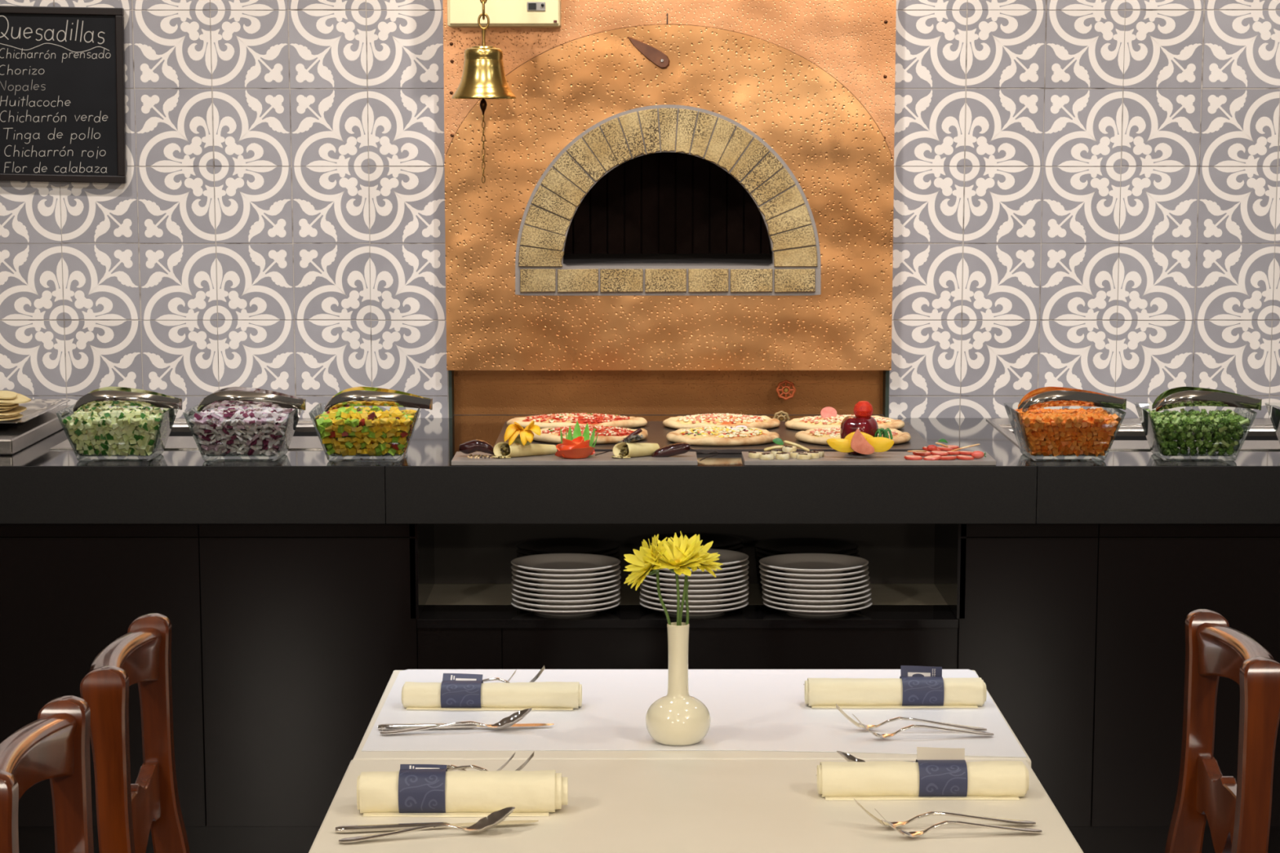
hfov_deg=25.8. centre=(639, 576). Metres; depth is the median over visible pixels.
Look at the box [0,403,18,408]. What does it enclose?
flatbread
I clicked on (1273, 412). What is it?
glass bowl
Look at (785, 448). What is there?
banana slice
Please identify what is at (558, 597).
plate
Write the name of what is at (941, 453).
strawberry slice
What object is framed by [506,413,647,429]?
pizza
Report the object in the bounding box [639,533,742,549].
plate
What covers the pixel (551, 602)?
plate
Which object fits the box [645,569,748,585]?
plate
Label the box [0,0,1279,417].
wall
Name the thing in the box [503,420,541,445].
blossom
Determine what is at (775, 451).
banana slice
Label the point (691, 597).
plate
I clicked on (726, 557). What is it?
plate
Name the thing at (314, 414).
glass bowl
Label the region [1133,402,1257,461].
glass bowl
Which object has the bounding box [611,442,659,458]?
tortilla
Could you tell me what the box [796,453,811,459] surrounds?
banana slice
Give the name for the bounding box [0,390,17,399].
flatbread
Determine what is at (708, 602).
plate
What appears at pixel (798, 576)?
plate
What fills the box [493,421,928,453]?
serving board
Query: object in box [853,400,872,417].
berry
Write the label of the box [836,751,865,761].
bowl
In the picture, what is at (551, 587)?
plate
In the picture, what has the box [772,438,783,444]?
leaf
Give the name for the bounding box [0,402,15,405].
flatbread
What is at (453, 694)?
print
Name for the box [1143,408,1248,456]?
vegetables
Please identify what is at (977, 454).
strawberry
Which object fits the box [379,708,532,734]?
spoon
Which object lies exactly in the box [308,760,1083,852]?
tablecloth
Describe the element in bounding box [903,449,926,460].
strawberry slice
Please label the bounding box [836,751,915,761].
spoon
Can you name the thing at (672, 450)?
chili
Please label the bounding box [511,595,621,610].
plate
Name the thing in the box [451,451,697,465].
serving board
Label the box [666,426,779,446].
pizza
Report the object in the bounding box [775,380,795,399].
valve
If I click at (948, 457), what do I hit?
strawberry slice
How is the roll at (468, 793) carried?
on the tablecloth at (613, 806)
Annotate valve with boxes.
[772,410,790,418]
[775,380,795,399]
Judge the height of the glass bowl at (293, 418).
0.112 m
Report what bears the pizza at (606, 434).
on the serving board at (657, 432)
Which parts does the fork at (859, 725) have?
handle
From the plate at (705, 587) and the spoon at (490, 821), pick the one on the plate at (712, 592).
the plate at (705, 587)
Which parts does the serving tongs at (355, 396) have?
arm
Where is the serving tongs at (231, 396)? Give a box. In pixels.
[197,386,306,412]
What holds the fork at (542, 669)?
on the tablecloth at (749, 709)
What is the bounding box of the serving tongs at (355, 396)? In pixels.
[324,386,432,411]
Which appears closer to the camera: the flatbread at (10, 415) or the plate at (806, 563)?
the plate at (806, 563)
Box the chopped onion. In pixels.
[189,406,294,455]
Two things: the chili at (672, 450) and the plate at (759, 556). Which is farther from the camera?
the plate at (759, 556)
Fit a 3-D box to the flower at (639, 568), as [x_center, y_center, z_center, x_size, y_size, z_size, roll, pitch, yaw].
[0.014,0.045,3.953,0.076,0.210,0.085,0,9,0]
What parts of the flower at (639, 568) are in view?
stem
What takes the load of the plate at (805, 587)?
on the plate at (801, 592)
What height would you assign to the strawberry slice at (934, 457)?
0.012 m
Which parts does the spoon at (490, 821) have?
handle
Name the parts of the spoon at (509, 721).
handle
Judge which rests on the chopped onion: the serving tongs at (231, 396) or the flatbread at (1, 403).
the serving tongs at (231, 396)
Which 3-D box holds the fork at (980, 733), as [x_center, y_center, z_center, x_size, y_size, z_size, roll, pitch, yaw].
[0.407,0.213,4.016,0.205,0.036,0.025,-1,9,-7]
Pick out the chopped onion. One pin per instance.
(235, 430)
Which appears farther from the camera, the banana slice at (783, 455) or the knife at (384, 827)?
the banana slice at (783, 455)
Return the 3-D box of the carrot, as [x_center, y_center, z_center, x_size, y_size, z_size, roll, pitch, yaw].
[0.951,-0.325,6.285,0.221,0.099,0.224,0,9,-1]
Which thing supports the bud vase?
on the tablecloth at (749, 709)
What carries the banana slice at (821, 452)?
on the serving board at (830, 458)
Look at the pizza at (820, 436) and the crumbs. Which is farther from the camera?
the pizza at (820, 436)
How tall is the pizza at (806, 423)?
0.031 m
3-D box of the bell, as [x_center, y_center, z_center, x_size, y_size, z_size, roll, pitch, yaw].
[-0.369,-1.625,6.546,0.153,1.397,0.153,-5,10,-31]
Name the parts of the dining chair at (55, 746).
leg, crest rail, leg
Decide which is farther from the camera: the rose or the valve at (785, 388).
the valve at (785, 388)
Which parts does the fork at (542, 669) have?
handle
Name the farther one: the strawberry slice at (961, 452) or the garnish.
the garnish
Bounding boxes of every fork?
[398,751,515,771]
[447,751,534,770]
[482,665,545,682]
[835,703,986,730]
[852,713,993,738]
[853,798,1035,827]
[874,808,1041,837]
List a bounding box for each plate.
[511,553,620,574]
[511,564,620,579]
[511,568,621,585]
[511,574,621,590]
[511,579,620,595]
[511,584,621,600]
[511,590,620,605]
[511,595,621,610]
[511,600,620,616]
[516,548,619,556]
[516,553,620,558]
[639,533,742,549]
[639,584,749,600]
[639,595,748,610]
[639,600,748,616]
[640,543,742,551]
[640,579,749,595]
[640,590,749,605]
[643,574,748,590]
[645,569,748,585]
[654,564,749,579]
[658,559,749,574]
[697,548,748,568]
[755,548,858,556]
[755,553,859,559]
[759,552,868,574]
[759,564,868,579]
[759,569,869,585]
[760,574,870,590]
[760,579,870,595]
[761,584,871,600]
[761,590,871,605]
[761,595,871,610]
[762,600,872,616]
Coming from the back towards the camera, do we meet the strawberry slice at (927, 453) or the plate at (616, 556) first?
the plate at (616, 556)
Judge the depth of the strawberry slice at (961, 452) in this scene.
6.18 m
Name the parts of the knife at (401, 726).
handle, blade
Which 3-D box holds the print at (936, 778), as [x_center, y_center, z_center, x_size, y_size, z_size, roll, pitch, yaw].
[0.396,0.264,3.663,0.060,0.040,0.022,0,9,0]
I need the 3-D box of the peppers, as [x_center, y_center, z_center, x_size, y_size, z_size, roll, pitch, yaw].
[-0.611,-0.329,6.284,0.219,0.105,0.222,0,9,-1]
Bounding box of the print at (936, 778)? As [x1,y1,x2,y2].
[920,761,966,795]
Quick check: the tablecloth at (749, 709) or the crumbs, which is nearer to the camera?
the tablecloth at (749, 709)
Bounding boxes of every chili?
[458,439,494,454]
[595,427,642,455]
[651,442,718,461]
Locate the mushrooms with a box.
[617,434,643,442]
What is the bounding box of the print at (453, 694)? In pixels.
[441,682,479,706]
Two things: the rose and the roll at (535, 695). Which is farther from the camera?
the rose
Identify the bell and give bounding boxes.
[451,0,515,183]
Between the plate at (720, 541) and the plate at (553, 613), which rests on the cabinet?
the plate at (553, 613)
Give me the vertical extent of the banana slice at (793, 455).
0.013 m
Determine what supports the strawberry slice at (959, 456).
on the serving board at (830, 458)
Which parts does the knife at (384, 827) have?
handle, blade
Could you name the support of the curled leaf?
on the serving board at (830, 458)
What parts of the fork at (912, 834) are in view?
handle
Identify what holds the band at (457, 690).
on the roll at (535, 695)
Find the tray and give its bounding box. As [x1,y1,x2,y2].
[0,399,70,429]
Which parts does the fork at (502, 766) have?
handle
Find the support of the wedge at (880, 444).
on the serving board at (830, 458)
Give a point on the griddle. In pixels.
(14, 439)
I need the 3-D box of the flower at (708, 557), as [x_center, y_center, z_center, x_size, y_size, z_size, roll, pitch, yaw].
[0.079,0.041,3.974,0.074,0.213,0.079,4,10,24]
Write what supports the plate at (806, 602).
on the plate at (802, 607)
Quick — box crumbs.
[466,453,497,458]
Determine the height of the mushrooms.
0.024 m
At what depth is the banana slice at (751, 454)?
6.19 m
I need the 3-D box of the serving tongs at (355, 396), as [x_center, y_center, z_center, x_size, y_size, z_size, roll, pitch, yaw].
[-0.586,-0.397,6.294,0.239,0.051,0.107,1,9,-1]
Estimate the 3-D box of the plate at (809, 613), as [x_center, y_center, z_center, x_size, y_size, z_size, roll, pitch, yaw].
[0.400,0.067,6.310,0.247,0.021,0.247,-6,11,-32]
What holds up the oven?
on the countertop
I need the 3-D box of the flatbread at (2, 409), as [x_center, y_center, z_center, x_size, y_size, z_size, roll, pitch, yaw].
[-1.627,-0.408,6.736,0.236,0.009,0.234,0,9,0]
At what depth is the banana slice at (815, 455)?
6.18 m
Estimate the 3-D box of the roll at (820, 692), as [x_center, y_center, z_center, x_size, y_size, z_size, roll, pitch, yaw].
[0.388,0.174,4.256,0.274,0.041,0.060,0,9,0]
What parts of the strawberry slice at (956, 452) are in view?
crepe strip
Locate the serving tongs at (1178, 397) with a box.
[1151,386,1262,411]
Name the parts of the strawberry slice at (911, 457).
crepe strip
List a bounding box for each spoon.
[337,806,515,842]
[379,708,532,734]
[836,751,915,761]
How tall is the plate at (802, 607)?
0.021 m
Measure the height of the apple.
0.084 m
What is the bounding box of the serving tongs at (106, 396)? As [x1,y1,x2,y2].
[73,386,182,412]
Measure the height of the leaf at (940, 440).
0.011 m
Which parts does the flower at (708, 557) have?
stem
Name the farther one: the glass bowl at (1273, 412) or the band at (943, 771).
the glass bowl at (1273, 412)
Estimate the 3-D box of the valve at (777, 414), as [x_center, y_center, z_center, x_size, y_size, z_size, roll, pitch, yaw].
[0.361,-0.409,7.202,0.046,0.046,0.102,0,9,0]
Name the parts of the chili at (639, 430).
stem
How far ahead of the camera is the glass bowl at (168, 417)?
6.25 m
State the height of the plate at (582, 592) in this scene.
0.021 m
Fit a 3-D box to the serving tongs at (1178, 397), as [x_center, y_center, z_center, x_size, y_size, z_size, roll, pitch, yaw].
[1.276,-0.396,6.291,0.239,0.052,0.107,2,9,2]
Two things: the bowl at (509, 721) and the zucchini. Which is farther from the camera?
the zucchini
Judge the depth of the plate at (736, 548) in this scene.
6.53 m
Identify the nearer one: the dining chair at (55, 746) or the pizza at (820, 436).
the dining chair at (55, 746)
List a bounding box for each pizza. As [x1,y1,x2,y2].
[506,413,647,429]
[532,425,648,444]
[662,413,780,429]
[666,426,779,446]
[784,414,904,431]
[795,426,911,445]
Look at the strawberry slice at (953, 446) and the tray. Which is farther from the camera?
the tray
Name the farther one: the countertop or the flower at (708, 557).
the countertop
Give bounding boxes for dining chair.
[0,695,93,852]
[80,613,190,852]
[1164,608,1279,852]
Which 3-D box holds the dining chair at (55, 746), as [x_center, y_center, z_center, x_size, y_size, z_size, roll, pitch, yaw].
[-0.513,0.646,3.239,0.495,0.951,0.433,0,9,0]
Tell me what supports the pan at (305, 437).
in the countertop
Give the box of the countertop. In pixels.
[0,414,1279,524]
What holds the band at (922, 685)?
on the roll at (820, 692)
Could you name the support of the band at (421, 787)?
attached to the roll at (468, 793)
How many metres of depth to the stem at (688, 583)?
3.97 m
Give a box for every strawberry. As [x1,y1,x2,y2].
[926,444,937,450]
[971,450,986,458]
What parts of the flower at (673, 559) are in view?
stem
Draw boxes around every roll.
[356,769,568,817]
[401,681,582,710]
[804,677,986,708]
[817,760,1029,799]
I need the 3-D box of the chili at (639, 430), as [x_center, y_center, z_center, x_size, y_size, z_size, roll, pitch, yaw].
[-0.050,-0.300,6.208,0.113,0.057,0.027,-4,10,-21]
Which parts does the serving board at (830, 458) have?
banana strip, banana strip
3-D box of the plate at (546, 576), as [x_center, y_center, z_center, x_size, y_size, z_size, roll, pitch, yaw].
[-0.167,-0.013,6.297,0.247,0.021,0.247,6,11,31]
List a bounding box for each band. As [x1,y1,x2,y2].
[398,764,447,813]
[440,673,483,707]
[899,665,944,706]
[915,746,967,796]
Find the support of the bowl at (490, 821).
on the spoon at (490, 821)
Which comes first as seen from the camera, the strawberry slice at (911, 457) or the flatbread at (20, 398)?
the strawberry slice at (911, 457)
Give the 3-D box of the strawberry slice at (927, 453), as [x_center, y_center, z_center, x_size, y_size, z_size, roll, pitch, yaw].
[0.623,-0.273,6.188,0.041,0.011,0.026,-1,9,-6]
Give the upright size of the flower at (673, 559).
0.213 m
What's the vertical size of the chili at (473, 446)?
0.041 m
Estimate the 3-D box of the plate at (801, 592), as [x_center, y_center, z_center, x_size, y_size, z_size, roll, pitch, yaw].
[0.395,0.021,6.303,0.247,0.021,0.247,-1,9,-5]
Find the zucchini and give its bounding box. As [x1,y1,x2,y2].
[62,405,170,456]
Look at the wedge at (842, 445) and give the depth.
6.18 m
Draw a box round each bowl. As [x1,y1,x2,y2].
[56,404,178,462]
[182,404,302,462]
[308,403,421,462]
[463,806,515,832]
[488,708,532,728]
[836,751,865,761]
[1003,403,1126,461]
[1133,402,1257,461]
[1265,402,1279,443]
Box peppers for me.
[315,405,417,456]
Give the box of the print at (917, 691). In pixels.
[903,677,942,704]
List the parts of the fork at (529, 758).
handle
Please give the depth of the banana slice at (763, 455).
6.16 m
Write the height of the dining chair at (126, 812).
0.951 m
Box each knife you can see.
[334,820,538,832]
[377,723,554,729]
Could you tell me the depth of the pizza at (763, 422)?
6.80 m
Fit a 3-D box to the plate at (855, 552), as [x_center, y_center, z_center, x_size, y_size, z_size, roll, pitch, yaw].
[0.390,-0.052,6.540,0.242,0.021,0.242,-6,11,-34]
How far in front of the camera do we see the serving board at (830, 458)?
6.14 m
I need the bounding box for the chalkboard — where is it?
[0,5,126,183]
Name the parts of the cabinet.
panel, panel, panel, panel, panel, panel, panel, panel, panel, panel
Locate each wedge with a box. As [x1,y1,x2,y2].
[826,438,853,452]
[844,431,872,439]
[850,428,874,454]
[866,436,893,452]
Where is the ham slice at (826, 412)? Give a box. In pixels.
[820,406,836,417]
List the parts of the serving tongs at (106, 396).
arm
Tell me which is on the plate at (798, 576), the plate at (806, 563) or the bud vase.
the plate at (806, 563)
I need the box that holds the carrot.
[1013,407,1118,457]
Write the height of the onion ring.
0.010 m
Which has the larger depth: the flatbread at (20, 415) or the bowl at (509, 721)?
the flatbread at (20, 415)
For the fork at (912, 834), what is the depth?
3.46 m
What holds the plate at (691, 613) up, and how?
on the cabinet
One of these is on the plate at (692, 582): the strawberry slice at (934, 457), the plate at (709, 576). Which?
the plate at (709, 576)
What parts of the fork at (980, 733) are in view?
handle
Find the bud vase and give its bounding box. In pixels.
[645,622,711,746]
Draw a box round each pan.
[49,418,323,449]
[986,418,1279,450]
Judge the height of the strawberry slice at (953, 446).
0.009 m
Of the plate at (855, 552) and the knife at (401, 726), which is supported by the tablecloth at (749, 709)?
the knife at (401, 726)
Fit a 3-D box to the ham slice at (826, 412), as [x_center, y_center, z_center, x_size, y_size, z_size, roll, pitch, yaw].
[0.460,-0.398,6.822,0.040,0.031,0.022,1,9,5]
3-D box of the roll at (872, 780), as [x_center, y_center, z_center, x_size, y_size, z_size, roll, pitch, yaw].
[0.372,0.265,3.682,0.275,0.044,0.062,0,9,0]
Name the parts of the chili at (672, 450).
stem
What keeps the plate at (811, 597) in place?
on the plate at (806, 602)
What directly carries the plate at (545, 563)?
on the plate at (546, 576)
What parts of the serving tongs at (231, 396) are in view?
arm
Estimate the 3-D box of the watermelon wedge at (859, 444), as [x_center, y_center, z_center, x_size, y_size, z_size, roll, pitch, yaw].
[0.490,-0.298,6.163,0.052,0.058,0.017,0,9,0]
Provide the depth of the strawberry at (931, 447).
6.19 m
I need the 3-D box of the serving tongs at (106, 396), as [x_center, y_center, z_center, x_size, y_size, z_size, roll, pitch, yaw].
[-1.149,-0.397,6.294,0.239,0.052,0.107,1,9,-2]
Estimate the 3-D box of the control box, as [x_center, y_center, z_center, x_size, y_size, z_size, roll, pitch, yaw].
[-0.334,-1.523,6.875,0.276,0.340,0.128,0,9,0]
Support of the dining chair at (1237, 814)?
on the floor
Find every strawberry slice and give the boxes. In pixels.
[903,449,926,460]
[912,451,931,456]
[922,446,940,451]
[923,454,942,460]
[930,450,948,456]
[935,442,952,451]
[940,455,956,460]
[942,444,959,449]
[946,444,980,455]
[955,454,973,460]
[958,450,973,455]
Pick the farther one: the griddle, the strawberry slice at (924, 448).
the griddle
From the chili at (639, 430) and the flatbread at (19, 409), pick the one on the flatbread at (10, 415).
the flatbread at (19, 409)
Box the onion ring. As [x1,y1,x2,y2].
[735,425,746,428]
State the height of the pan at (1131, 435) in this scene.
0.114 m
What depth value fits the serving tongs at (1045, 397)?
6.25 m
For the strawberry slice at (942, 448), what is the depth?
6.21 m
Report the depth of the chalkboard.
7.03 m
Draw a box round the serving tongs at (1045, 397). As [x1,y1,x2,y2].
[1017,386,1126,412]
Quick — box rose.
[555,435,595,458]
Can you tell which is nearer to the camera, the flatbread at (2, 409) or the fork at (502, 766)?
the fork at (502, 766)
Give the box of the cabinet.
[0,523,1279,852]
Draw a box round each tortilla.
[492,441,556,458]
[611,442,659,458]
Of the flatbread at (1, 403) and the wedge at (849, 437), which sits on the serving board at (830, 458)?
the wedge at (849, 437)
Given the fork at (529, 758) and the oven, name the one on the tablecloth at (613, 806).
the fork at (529, 758)
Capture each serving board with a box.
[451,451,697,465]
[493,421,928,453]
[741,440,995,465]
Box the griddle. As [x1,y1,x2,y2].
[0,405,74,455]
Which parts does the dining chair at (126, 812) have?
leg, crest rail, rail, leg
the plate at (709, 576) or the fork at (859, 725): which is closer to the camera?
the fork at (859, 725)
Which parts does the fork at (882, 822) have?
handle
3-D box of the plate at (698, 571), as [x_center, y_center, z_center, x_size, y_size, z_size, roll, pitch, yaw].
[0.122,-0.025,6.296,0.247,0.021,0.247,0,9,-2]
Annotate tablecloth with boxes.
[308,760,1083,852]
[361,669,1026,757]
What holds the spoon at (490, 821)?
on the tablecloth at (613, 806)
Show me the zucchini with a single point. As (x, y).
(124, 430)
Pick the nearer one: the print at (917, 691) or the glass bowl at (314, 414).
the print at (917, 691)
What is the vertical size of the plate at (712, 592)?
0.021 m
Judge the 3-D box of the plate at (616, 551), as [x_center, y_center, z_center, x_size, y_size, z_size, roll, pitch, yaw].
[-0.168,-0.052,6.540,0.242,0.021,0.242,-5,10,-27]
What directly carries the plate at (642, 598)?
on the plate at (691, 613)
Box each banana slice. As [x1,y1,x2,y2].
[748,451,762,457]
[759,453,773,459]
[770,449,783,456]
[775,452,789,459]
[782,444,796,452]
[789,450,804,457]
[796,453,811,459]
[806,451,819,458]
[812,450,824,457]
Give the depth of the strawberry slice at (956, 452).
6.20 m
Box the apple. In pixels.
[840,415,878,454]
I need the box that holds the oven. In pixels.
[443,0,896,417]
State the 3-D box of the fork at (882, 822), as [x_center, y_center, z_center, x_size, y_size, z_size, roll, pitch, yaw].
[0.383,0.295,3.508,0.229,0.036,0.025,-1,9,-5]
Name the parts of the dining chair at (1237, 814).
leg, rail, crest rail, leg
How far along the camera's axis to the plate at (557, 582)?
6.22 m
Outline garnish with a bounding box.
[560,421,598,447]
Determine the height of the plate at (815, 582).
0.021 m
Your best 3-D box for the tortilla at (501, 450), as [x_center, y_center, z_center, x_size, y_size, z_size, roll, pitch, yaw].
[-0.256,-0.285,6.219,0.161,0.035,0.045,-5,10,-30]
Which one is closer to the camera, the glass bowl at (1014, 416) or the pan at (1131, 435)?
the glass bowl at (1014, 416)
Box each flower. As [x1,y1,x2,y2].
[622,533,671,625]
[642,533,706,625]
[666,531,723,625]
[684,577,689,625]
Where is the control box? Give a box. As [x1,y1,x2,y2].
[447,0,561,27]
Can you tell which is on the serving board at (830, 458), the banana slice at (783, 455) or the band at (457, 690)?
the banana slice at (783, 455)
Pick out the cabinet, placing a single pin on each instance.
(288, 640)
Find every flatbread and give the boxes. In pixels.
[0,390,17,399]
[0,393,31,403]
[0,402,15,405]
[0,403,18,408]
[0,405,26,415]
[0,407,14,411]
[0,413,19,417]
[0,413,22,421]
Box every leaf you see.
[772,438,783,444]
[874,427,893,439]
[937,439,947,443]

